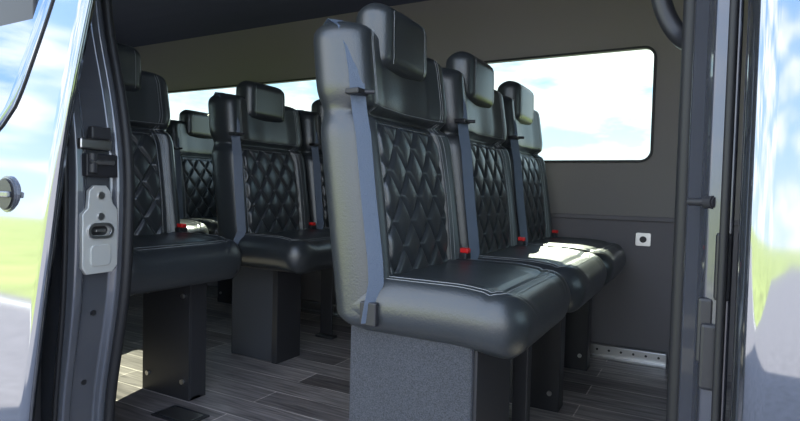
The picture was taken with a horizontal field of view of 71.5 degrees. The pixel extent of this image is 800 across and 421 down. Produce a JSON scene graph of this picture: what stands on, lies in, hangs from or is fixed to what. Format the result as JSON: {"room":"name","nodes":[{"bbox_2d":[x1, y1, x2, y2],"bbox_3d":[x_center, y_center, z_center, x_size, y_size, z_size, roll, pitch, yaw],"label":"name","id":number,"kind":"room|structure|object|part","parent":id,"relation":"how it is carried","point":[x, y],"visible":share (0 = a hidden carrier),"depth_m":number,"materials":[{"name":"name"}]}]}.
{"room":"vehicle interior","nodes":[
{"label":"vehicle interior","id":0,"kind":"room"},
{"bbox_2d":[41,0,122,420],"bbox_3d":[-0.856,-0.052,1.424,0.326,2.100,0.140,3,2,29],"label":"pillar","id":1,"kind":"structure","parent":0,"point":[87,339],"depth_m":1.36,"materials":[{"name":"grey metal"}]},
{"bbox_2d":[0,0,95,420],"bbox_3d":[-1.349,0.041,1.577,1.624,1.881,0.195,3,2,29],"label":"door skin","id":2,"kind":"structure","parent":1,"relation":"attached to","point":[34,140],"depth_m":1.22,"materials":[{"name":"grey paint"}]},
{"bbox_2d":[0,178,13,209],"bbox_3d":[-0.898,-0.037,1.262,0.072,0.072,0.006,3,2,29],"label":"bowl","id":3,"kind":"object","parent":2,"relation":"attached to","point":[5,184],"visible":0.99,"depth_m":1.25,"materials":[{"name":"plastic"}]},
{"bbox_2d":[0,191,10,197],"bbox_3d":[-0.902,-0.037,1.256,0.068,0.014,0.008,3,2,29],"label":"handle grip","id":4,"kind":"object","parent":3,"relation":"attached to","point":[2,193],"visible":1,"depth_m":1.24,"materials":[{"name":"grey paint"}]},
{"bbox_2d":[2,176,17,211],"bbox_3d":[-0.894,-0.037,1.268,0.084,0.084,0.012,3,2,29],"label":"bezel","id":5,"kind":"object","parent":2,"relation":"attached to","point":[12,180],"visible":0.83,"depth_m":1.25,"materials":[{"name":"grey paint"}]},
{"bbox_2d":[0,0,40,420],"bbox_3d":[-1.430,0.002,1.616,1.340,1.650,0.019,3,2,29],"label":"sliding door","id":6,"kind":"structure","parent":2,"relation":"attached to","point":[11,11],"depth_m":1.31,"materials":[{"name":"gloss paint"},{"name":"tinted glass"},{"name":"black rubber"}]},
{"bbox_2d":[0,0,49,124],"bbox_3d":[-1.319,-0.468,1.552,1.359,0.620,0.100,3,2,29],"label":"window","id":7,"kind":"structure","parent":2,"relation":"attached to","point":[18,40],"depth_m":1.28,"materials":[{"name":"clear glass"}]},
{"bbox_2d":[0,0,53,129],"bbox_3d":[-0.849,-0.446,1.272,0.293,0.623,0.036,2,2,12],"label":"seal","id":8,"kind":"object","parent":7,"relation":"attached to","point":[52,1],"depth_m":1.25,"materials":[{"name":"black rubber"}]},
{"bbox_2d":[52,152,67,420],"bbox_3d":[-0.832,-0.048,1.325,0.128,2.101,0.012,3,2,29],"label":"seal","id":9,"kind":"object","parent":1,"relation":"attached to","point":[65,183],"visible":0.59,"depth_m":1.31,"materials":[{"name":"black rubber"}]},
{"bbox_2d":[90,310,95,315],"bbox_3d":[-0.757,0.253,1.371,0.007,0.014,0.014,3,2,29],"label":"plug","id":10,"kind":"object","parent":1,"relation":"attached to","point":[93,312],"visible":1,"depth_m":1.37,"materials":[{"name":"black plastic"}]},
{"bbox_2d":[79,185,116,274],"bbox_3d":[-0.728,0.045,1.343,0.013,0.212,0.089,3,2,29],"label":"striker plate","id":11,"kind":"object","parent":1,"relation":"attached to","point":[94,206],"visible":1,"depth_m":1.33,"materials":[{"name":"silver metal"}]},
{"bbox_2d":[91,226,106,234],"bbox_3d":[-0.732,0.048,1.345,0.003,0.035,0.057,3,2,29],"label":"striker recess","id":12,"kind":"object","parent":11,"relation":"attached to","point":[96,227],"depth_m":1.35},
{"bbox_2d":[94,229,104,231],"bbox_3d":[-0.726,0.048,1.342,0.011,0.006,0.024,3,2,29],"label":"bar","id":13,"kind":"object","parent":12,"relation":"in","point":[95,230],"depth_m":1.34,"materials":[{"name":"metal"}]},
{"bbox_2d":[90,244,110,265],"bbox_3d":[-0.724,0.108,1.342,0.007,0.051,0.051,3,2,29],"label":"pad","id":14,"kind":"object","parent":11,"relation":"attached to","point":[100,255],"depth_m":1.34,"materials":[{"name":"silver metal"}]},
{"bbox_2d":[87,222,113,238],"bbox_3d":[-0.725,0.049,1.340,0.016,0.039,0.066,3,2,29],"label":"rim","id":15,"kind":"object","parent":11,"relation":"attached to","point":[111,232],"depth_m":1.34,"materials":[{"name":"black metal"}]},
{"bbox_2d":[97,213,104,219],"bbox_3d":[-0.723,0.014,1.339,0.010,0.018,0.018,3,2,29],"label":"bolt","id":16,"kind":"object","parent":11,"relation":"in","point":[100,216],"depth_m":1.34,"materials":[{"name":"grey metal"}]},
{"bbox_2d":[97,192,104,198],"bbox_3d":[-0.721,-0.036,1.337,0.010,0.018,0.018,3,2,29],"label":"bolt","id":17,"kind":"object","parent":11,"relation":"in","point":[100,195],"depth_m":1.33,"materials":[{"name":"grey metal"}]},
{"bbox_2d":[82,153,116,176],"bbox_3d":[-0.723,-0.108,1.338,0.022,0.055,0.080,3,2,29],"label":"housing","id":18,"kind":"object","parent":1,"relation":"attached to","point":[103,170],"visible":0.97,"depth_m":1.33,"materials":[{"name":"black plastic"}]},
{"bbox_2d":[87,153,97,172],"bbox_3d":[-0.727,-0.112,1.311,0.024,0.045,0.024,3,2,29],"label":"roller","id":19,"kind":"object","parent":18,"relation":"in","point":[93,167],"depth_m":1.30,"materials":[{"name":"black plastic"}]},
{"bbox_2d":[90,159,114,164],"bbox_3d":[-0.712,-0.115,1.326,0.012,0.012,0.060,3,2,29],"label":"pin","id":20,"kind":"object","parent":18,"relation":"in","point":[100,162],"depth_m":1.33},
{"bbox_3d":[-0.723,-0.186,1.336,0.018,0.030,0.050,3,2,29],"label":"roller arm","id":21,"kind":"part","parent":1,"relation":"part of","materials":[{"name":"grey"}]},
{"bbox_2d":[101,0,134,420],"bbox_3d":[-0.766,-0.051,1.443,0.220,2.102,0.026,3,2,29],"label":"seal","id":22,"kind":"object","parent":1,"relation":"attached to","point":[106,5],"visible":1,"depth_m":1.40,"materials":[{"name":"black rubber"}]},
{"bbox_2d":[112,0,427,46],"bbox_3d":[-0.114,-1.155,1.984,6.000,0.200,1.930,3,2,29],"label":"ceiling","id":23,"kind":"structure","parent":0,"point":[137,23],"depth_m":3.46,"materials":[{"name":"grey fabric"}]},
{"bbox_2d":[114,294,731,420],"bbox_3d":[-0.140,0.667,2.084,6.000,0.050,1.890,3,2,29],"label":"floor","id":24,"kind":"structure","parent":0,"point":[313,385],"depth_m":2.05,"materials":[{"name":"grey wood"}]},
{"bbox_2d":[117,42,241,400],"bbox_3d":[-0.862,0.033,1.806,0.537,1.203,0.505,3,2,29],"label":"passenger seat","id":25,"kind":"object","parent":24,"relation":"on","point":[172,268],"visible":0.41,"depth_m":1.90,"materials":[{"name":"grey leather"}]},
{"bbox_3d":[-0.990,-0.154,1.872,0.234,0.700,0.505,3,2,29],"label":"seat","id":26,"kind":"part","parent":25,"relation":"part of","materials":[{"name":"grey leather"}]},
{"bbox_2d":[130,232,241,295],"bbox_3d":[-0.807,0.156,1.778,0.407,0.144,0.505,3,2,29],"label":"seat cushion","id":27,"kind":"object","parent":25,"relation":"on","point":[161,260],"depth_m":1.69,"materials":[{"name":"grey leather"}]},
{"bbox_2d":[151,405,209,420],"bbox_3d":[-0.685,0.638,1.734,0.160,0.007,0.090,3,2,29],"label":"anchor plate","id":28,"kind":"object","parent":24,"relation":"on","point":[175,412],"visible":1,"depth_m":1.73,"materials":[{"name":"grey metal"}]},
{"bbox_2d":[180,219,208,233],"bbox_3d":[-1.335,0.001,2.860,0.522,1.168,0.509,3,2,29],"label":"passenger seat","id":29,"kind":"object","parent":24,"relation":"on","point":[192,226],"visible":0.02,"depth_m":2.89,"materials":[{"name":"grey leather"}]},
{"bbox_2d":[166,110,231,303],"bbox_3d":[-1.094,-0.009,3.298,0.522,1.168,0.509,3,2,29],"label":"passenger seat","id":30,"kind":"object","parent":24,"relation":"on","point":[193,143],"visible":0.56,"depth_m":3.27,"materials":[{"name":"grey leather"}]},
{"bbox_3d":[-1.214,-0.191,3.370,0.228,0.680,0.490,3,2,29],"label":"seat","id":31,"kind":"part","parent":30,"relation":"part of","materials":[{"name":"grey leather"}]},
{"bbox_2d":[183,217,218,235],"bbox_3d":[-1.037,0.111,3.280,0.395,0.140,0.490,3,2,29],"label":"seat cushion","id":32,"kind":"object","parent":30,"relation":"on","point":[211,223],"depth_m":3.04,"materials":[{"name":"grey leather"}]},
{"bbox_2d":[208,80,332,363],"bbox_3d":[-0.476,0.040,2.348,0.522,1.168,0.509,3,2,29],"label":"passenger seat","id":33,"kind":"object","parent":24,"relation":"on","point":[260,185],"visible":0.9,"depth_m":2.30,"materials":[{"name":"grey leather"}]},
{"bbox_3d":[-0.596,-0.142,2.421,0.228,0.680,0.490,3,2,29],"label":"seat","id":34,"kind":"part","parent":33,"relation":"part of","materials":[{"name":"grey leather"}]},
{"bbox_2d":[238,228,332,273],"bbox_3d":[-0.419,0.160,2.330,0.395,0.140,0.490,3,2,29],"label":"seat cushion","id":35,"kind":"object","parent":33,"relation":"on","point":[294,250],"depth_m":2.13,"materials":[{"name":"grey leather"}]},
{"bbox_2d":[297,99,350,339],"bbox_3d":[-0.230,0.030,2.795,0.522,1.168,0.509,3,2,29],"label":"passenger seat","id":36,"kind":"object","parent":24,"relation":"on","point":[310,121],"visible":0.17,"depth_m":2.66,"materials":[{"name":"grey leather"}]},
{"bbox_3d":[-0.350,-0.152,2.867,0.228,0.680,0.490,3,2,29],"label":"seat","id":37,"kind":"part","parent":36,"relation":"part of","materials":[{"name":"grey leather"}]},
{"bbox_2d":[207,286,666,368],"bbox_3d":[-0.486,0.565,3.232,3.680,0.055,0.050,3,2,29],"label":"rail","id":38,"kind":"object","parent":24,"relation":"on","point":[602,351],"visible":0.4,"depth_m":2.44,"materials":[{"name":"silver metal"}]},
{"bbox_2d":[313,3,570,420],"bbox_3d":[0.110,0.091,1.341,0.522,1.168,0.509,3,2,29],"label":"passenger seat","id":39,"kind":"object","parent":24,"relation":"on","point":[437,330],"visible":1,"depth_m":1.20,"materials":[{"name":"grey leather"}]},
{"bbox_3d":[-0.010,-0.091,1.414,0.228,0.680,0.490,3,2,29],"label":"seat","id":40,"kind":"part","parent":39,"relation":"part of","materials":[{"name":"grey leather"}]},
{"bbox_2d":[350,258,570,358],"bbox_3d":[0.167,0.210,1.323,0.395,0.140,0.490,3,2,29],"label":"seat cushion","id":41,"kind":"object","parent":39,"relation":"on","point":[443,308],"depth_m":1.14,"materials":[{"name":"grey leather"}]},
{"bbox_2d":[440,51,606,412],"bbox_3d":[0.363,0.081,1.780,0.522,1.168,0.509,3,2,29],"label":"passenger seat","id":42,"kind":"object","parent":24,"relation":"on","point":[475,129],"visible":0.62,"depth_m":1.78,"materials":[{"name":"grey leather"}]},
{"bbox_3d":[0.243,-0.101,1.853,0.228,0.680,0.490,3,2,29],"label":"seat","id":43,"kind":"part","parent":42,"relation":"part of","materials":[{"name":"grey leather"}]},
{"bbox_2d":[478,245,606,312],"bbox_3d":[0.420,0.201,1.762,0.395,0.140,0.490,3,2,29],"label":"seat cushion","id":44,"kind":"object","parent":42,"relation":"on","point":[585,274],"depth_m":1.64,"materials":[{"name":"grey leather"}]},
{"bbox_2d":[497,81,625,370],"bbox_3d":[0.606,0.071,2.221,0.522,1.168,0.509,3,2,29],"label":"passenger seat","id":45,"kind":"object","parent":24,"relation":"on","point":[523,143],"visible":0.54,"depth_m":2.26,"materials":[{"name":"grey leather"}]},
{"bbox_3d":[0.486,-0.111,2.293,0.228,0.680,0.490,3,2,29],"label":"seat","id":46,"kind":"part","parent":45,"relation":"part of","materials":[{"name":"grey leather"}]},
{"bbox_2d":[527,236,625,285],"bbox_3d":[0.663,0.191,2.203,0.395,0.140,0.490,3,2,29],"label":"seat cushion","id":47,"kind":"object","parent":45,"relation":"on","point":[613,256],"depth_m":2.12,"materials":[{"name":"grey leather"}]},
{"bbox_2d":[133,0,747,374],"bbox_3d":[0.320,-0.235,2.847,6.000,1.720,0.036,3,2,29],"label":"wall","id":48,"kind":"structure","parent":0,"point":[488,30],"depth_m":2.54,"materials":[{"name":"plastic"}]},
{"bbox_2d":[168,77,315,92],"bbox_3d":[-1.113,-0.557,3.611,2.042,0.502,0.020,3,2,29],"label":"window frame","id":49,"kind":"structure","parent":48,"relation":"in","point":[312,78],"depth_m":3.57,"materials":[{"name":"black rubber"}]},
{"bbox_2d":[484,46,656,162],"bbox_3d":[0.723,-0.476,2.601,0.857,0.502,0.020,3,2,29],"label":"window","id":50,"kind":"structure","parent":48,"relation":"in","point":[636,47],"depth_m":2.48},
{"bbox_2d":[635,233,650,245],"bbox_3d":[1.059,0.127,2.420,0.062,0.057,0.014,3,2,29],"label":"wall outlet","id":51,"kind":"object","parent":48,"relation":"attached to","point":[641,239],"visible":1,"depth_m":2.42,"materials":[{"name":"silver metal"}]},
{"bbox_2d":[639,236,646,242],"bbox_3d":[1.057,0.126,2.417,0.028,0.028,0.008,3,2,29],"label":"socket","id":52,"kind":"object","parent":51,"relation":"attached to","point":[642,239],"depth_m":2.41,"materials":[{"name":"black plastic"}]},
{"bbox_2d":[551,213,738,225],"bbox_3d":[0.306,0.003,2.842,6.000,0.020,0.028,3,2,29],"label":"trim","id":53,"kind":"structure","parent":48,"relation":"attached to","point":[558,215],"depth_m":2.47,"materials":[{"name":"grey plastic"}]},
{"bbox_2d":[651,0,744,420],"bbox_3d":[0.411,0.033,0.758,0.094,2.040,0.230,1,2,-1],"label":"pillar","id":54,"kind":"structure","parent":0,"point":[711,24],"depth_m":0.69,"materials":[{"name":"grey metal"}]},
{"bbox_3d":[0.410,-0.434,0.812,0.040,0.416,0.097,1,2,-21],"label":"grab handle","id":55,"kind":"part","parent":54,"relation":"part of","materials":[{"name":"black plastic"}]},
{"bbox_2d":[666,0,694,420],"bbox_3d":[0.402,0.051,0.790,0.025,2.000,0.024,3,2,29],"label":"seal","id":56,"kind":"object","parent":54,"relation":"attached to","point":[688,5],"visible":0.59,"depth_m":0.78,"materials":[{"name":"black rubber"}]},
{"bbox_2d":[686,198,701,205],"bbox_3d":[0.371,-0.011,0.683,0.010,0.010,0.038,1,2,-19],"label":"rod","id":57,"kind":"object","parent":54,"relation":"attached to","point":[690,201],"visible":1,"depth_m":0.69,"materials":[{"name":"grey metal"}]},
{"bbox_2d":[695,296,712,362],"bbox_3d":[0.370,0.145,0.675,0.018,0.080,0.017,3,2,29],"label":"plate","id":58,"kind":"object","parent":54,"relation":"attached to","point":[705,305],"visible":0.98,"depth_m":0.67,"materials":[{"name":"grey metal"}]},
{"bbox_2d":[698,323,714,390],"bbox_3d":[0.372,0.175,0.668,0.022,0.080,0.018,3,2,29],"label":"lower hinge","id":59,"kind":"object","parent":54,"relation":"attached to","point":[707,331],"visible":0.76,"depth_m":0.66,"materials":[{"name":"grey metal"}]},
{"bbox_3d":[0.376,-0.010,0.670,0.018,0.018,0.017,1,2,-11],"label":"latch knob","id":60,"kind":"part","parent":54,"relation":"part of","materials":[{"name":"grey"}]},
{"bbox_2d":[713,233,732,301],"bbox_3d":[0.378,0.066,0.649,0.017,0.080,0.015,3,2,29],"label":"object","id":61,"kind":"object","parent":54,"relation":"attached to","point":[717,235],"visible":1,"depth_m":0.64,"materials":[{"name":"black plastic"}]},
{"bbox_2d":[711,0,739,420],"bbox_3d":[0.374,0.056,0.643,0.010,2.000,0.010,3,2,29],"label":"seal","id":62,"kind":"object","parent":54,"relation":"attached to","point":[734,7],"visible":1,"depth_m":0.64,"materials":[{"name":"black rubber"}]},
{"bbox_2d":[729,0,799,420],"bbox_3d":[1.082,0.086,0.280,1.568,2.000,0.221,3,2,29],"label":"door skin","id":63,"kind":"structure","parent":54,"relation":"attached to","point":[765,381],"depth_m":0.56,"materials":[{"name":"grey paint"}]}
]}

